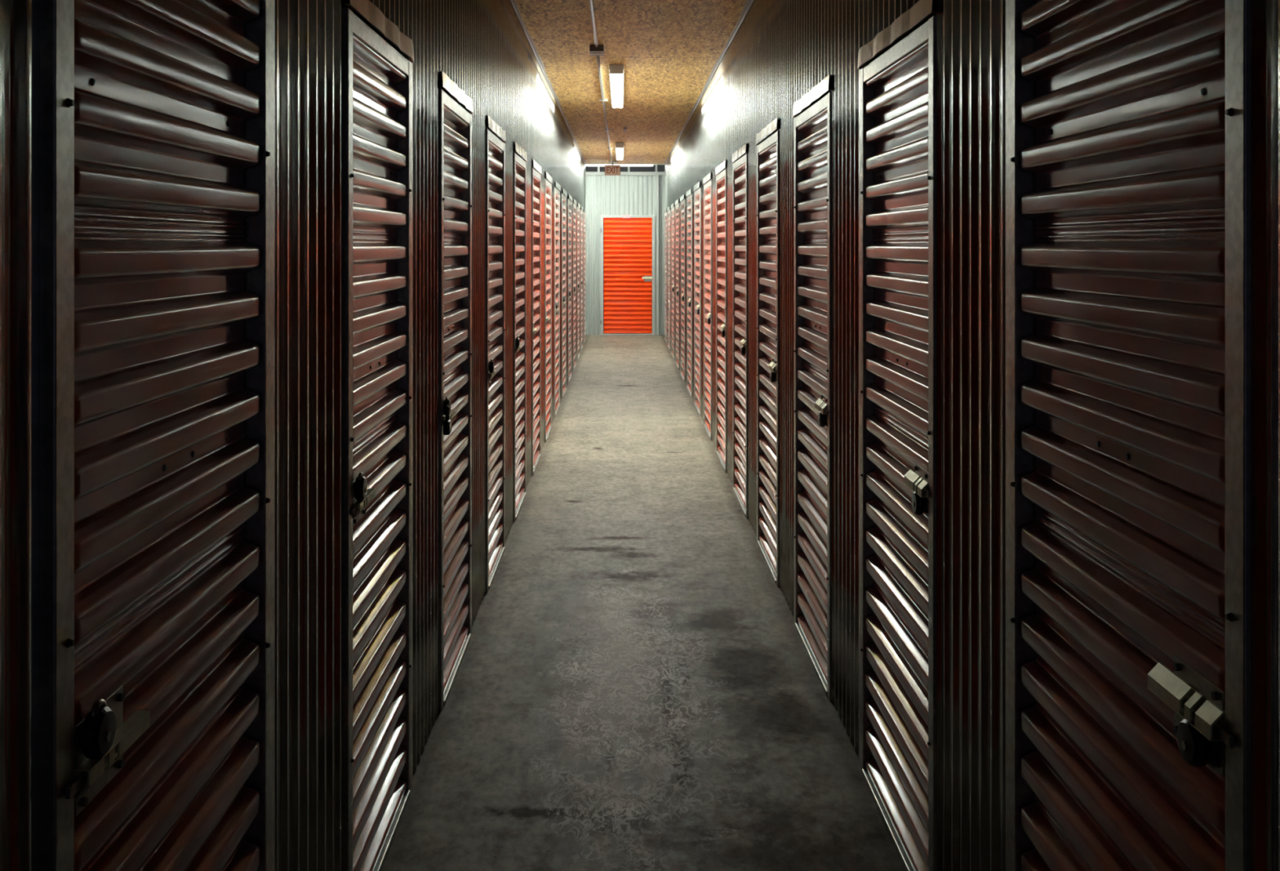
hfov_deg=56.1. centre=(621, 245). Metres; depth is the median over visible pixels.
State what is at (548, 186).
roll-up door
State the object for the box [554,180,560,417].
storage unit
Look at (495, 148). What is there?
roll-up door
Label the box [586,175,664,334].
wall
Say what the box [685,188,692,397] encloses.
roll-up door
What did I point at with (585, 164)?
trim
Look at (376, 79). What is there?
roll-up door
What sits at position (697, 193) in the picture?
roll-up door
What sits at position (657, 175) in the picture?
trim
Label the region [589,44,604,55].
junction box
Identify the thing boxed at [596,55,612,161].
conduit
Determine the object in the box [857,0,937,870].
roll-up door
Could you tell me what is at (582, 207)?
storage unit
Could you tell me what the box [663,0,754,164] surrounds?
trim
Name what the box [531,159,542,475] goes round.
roll-up door
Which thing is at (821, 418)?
lock
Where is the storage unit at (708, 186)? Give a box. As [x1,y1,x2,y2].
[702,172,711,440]
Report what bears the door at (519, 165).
attached to the wall at (483, 46)
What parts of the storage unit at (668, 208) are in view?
door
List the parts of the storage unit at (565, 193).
door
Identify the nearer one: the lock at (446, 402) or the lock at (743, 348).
the lock at (446, 402)
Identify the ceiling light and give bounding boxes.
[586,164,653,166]
[608,64,623,108]
[615,142,623,159]
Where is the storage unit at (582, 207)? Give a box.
[580,205,583,351]
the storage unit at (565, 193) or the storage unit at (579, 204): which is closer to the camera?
the storage unit at (565, 193)
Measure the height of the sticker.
0.060 m
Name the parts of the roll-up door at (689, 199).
door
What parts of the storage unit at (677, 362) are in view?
door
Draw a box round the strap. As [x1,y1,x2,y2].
[599,97,608,101]
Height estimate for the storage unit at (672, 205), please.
2.349 m
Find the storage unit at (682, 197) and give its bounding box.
[680,194,684,382]
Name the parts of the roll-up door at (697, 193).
door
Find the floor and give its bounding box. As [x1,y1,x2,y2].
[381,326,905,870]
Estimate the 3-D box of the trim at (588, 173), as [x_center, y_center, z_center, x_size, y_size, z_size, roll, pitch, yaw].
[0.000,-1.367,22.915,6.200,0.065,0.090,0,0,0]
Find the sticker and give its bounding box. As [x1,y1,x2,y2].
[622,214,630,217]
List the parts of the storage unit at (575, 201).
door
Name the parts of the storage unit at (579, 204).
door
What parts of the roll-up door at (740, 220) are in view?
door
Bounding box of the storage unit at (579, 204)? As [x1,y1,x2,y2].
[577,203,580,359]
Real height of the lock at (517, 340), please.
0.071 m
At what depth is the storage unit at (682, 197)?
15.66 m
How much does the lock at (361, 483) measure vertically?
0.071 m
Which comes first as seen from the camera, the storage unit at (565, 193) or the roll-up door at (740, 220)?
the roll-up door at (740, 220)
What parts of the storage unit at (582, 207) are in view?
door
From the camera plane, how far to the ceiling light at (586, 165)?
22.03 m
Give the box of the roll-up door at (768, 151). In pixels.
[755,117,779,586]
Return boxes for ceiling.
[515,0,747,164]
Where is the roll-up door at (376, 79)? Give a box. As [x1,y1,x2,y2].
[341,0,413,870]
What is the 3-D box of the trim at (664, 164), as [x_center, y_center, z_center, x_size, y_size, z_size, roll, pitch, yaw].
[0.801,0.120,21.780,0.054,3.180,0.060,0,0,0]
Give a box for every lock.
[80,698,115,759]
[354,471,367,501]
[443,396,450,415]
[488,358,494,373]
[515,336,519,346]
[721,328,724,337]
[741,346,745,355]
[769,370,775,382]
[817,411,826,426]
[911,487,924,515]
[1176,711,1211,767]
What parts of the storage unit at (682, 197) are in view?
door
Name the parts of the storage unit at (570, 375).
door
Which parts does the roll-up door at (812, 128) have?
door, latch plate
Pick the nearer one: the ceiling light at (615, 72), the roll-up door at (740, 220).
the roll-up door at (740, 220)
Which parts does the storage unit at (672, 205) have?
door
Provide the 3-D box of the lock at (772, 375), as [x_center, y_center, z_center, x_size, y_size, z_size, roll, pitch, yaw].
[0.768,0.664,6.115,0.024,0.071,0.062,0,0,0]
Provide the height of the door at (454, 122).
2.349 m
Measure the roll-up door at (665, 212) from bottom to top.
2.349 m
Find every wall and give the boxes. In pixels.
[0,0,585,870]
[586,164,664,326]
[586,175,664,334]
[665,0,1279,870]
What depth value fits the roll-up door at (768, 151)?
6.49 m
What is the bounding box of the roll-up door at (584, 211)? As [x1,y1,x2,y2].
[583,208,586,342]
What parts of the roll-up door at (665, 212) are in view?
door, door frame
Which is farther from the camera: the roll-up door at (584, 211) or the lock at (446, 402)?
the roll-up door at (584, 211)
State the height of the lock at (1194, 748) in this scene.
0.071 m
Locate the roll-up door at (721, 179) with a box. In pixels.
[715,160,726,473]
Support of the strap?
attached to the ceiling
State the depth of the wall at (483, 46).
2.62 m
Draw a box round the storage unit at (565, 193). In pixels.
[561,187,567,398]
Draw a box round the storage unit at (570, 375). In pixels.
[568,193,572,382]
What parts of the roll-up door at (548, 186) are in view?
door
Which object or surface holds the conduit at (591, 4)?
attached to the ceiling
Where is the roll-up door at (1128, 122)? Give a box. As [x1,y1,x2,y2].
[1005,0,1250,870]
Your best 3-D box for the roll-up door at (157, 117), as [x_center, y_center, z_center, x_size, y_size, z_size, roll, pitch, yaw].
[-0.690,0.535,1.843,0.092,2.349,0.911,0,0,0]
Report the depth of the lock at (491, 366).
5.97 m
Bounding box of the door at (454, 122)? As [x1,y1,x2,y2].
[437,70,472,711]
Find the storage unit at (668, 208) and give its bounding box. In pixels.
[666,205,670,350]
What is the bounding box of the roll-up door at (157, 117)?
[40,0,275,870]
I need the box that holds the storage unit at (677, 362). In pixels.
[675,198,679,369]
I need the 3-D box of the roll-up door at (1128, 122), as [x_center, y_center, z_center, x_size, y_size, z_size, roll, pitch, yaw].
[0.807,0.535,1.968,0.092,2.349,0.961,0,0,0]
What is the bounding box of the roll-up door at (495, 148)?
[484,115,506,592]
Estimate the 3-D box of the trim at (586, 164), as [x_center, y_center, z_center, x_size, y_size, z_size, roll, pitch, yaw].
[0.000,-1.605,21.860,6.400,0.270,0.040,0,0,0]
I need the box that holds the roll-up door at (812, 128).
[792,74,831,701]
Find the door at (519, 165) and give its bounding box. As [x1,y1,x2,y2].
[512,141,527,522]
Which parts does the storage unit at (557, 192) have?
door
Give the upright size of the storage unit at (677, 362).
2.349 m
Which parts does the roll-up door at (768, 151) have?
door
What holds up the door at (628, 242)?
attached to the wall at (605, 194)
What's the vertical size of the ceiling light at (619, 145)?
0.084 m
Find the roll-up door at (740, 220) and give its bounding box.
[732,142,747,518]
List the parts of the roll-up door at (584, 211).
door frame, door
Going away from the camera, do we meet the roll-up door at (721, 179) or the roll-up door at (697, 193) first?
the roll-up door at (721, 179)
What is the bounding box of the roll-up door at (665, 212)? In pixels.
[664,208,666,342]
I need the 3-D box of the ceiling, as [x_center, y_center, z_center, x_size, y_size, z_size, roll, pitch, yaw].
[0.059,-1.490,9.420,1.719,0.020,24.840,0,0,0]
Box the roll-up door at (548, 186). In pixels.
[544,171,552,442]
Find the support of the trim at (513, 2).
attached to the wall at (483, 46)
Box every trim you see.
[510,0,586,164]
[585,164,586,339]
[586,164,664,164]
[586,171,664,175]
[656,174,658,334]
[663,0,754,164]
[664,164,666,338]
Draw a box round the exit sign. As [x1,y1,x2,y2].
[604,160,620,175]
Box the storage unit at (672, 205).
[671,202,674,359]
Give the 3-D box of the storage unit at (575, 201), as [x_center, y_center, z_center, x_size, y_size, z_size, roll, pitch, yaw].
[-0.690,0.535,16.843,0.092,2.349,0.911,0,0,0]
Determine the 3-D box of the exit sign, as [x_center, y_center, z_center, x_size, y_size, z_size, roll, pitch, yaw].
[-0.165,-1.355,21.050,0.274,0.250,0.060,0,0,0]
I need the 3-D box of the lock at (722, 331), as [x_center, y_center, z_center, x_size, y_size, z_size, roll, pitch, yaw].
[0.768,0.664,9.115,0.024,0.071,0.062,0,0,0]
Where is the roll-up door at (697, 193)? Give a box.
[693,181,700,416]
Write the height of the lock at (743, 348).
0.071 m
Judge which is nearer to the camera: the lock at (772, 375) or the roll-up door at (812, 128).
the roll-up door at (812, 128)
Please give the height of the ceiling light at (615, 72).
0.084 m
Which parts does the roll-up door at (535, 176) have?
door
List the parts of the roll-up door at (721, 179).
door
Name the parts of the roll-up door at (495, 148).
door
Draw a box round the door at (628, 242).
[600,214,654,334]
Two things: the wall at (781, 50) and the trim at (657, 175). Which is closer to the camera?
the wall at (781, 50)
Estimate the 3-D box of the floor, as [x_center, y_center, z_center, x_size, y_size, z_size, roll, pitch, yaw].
[0.000,1.760,11.500,6.400,0.100,29.000,0,0,0]
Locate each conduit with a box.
[588,0,598,47]
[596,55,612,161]
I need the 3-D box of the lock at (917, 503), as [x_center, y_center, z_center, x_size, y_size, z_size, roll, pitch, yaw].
[0.768,0.664,3.115,0.024,0.071,0.062,0,0,0]
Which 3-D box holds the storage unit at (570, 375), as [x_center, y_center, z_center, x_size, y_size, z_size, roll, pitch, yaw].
[-0.690,0.535,15.344,0.092,2.349,0.911,0,0,0]
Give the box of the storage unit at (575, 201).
[573,198,576,370]
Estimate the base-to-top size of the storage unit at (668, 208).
2.349 m

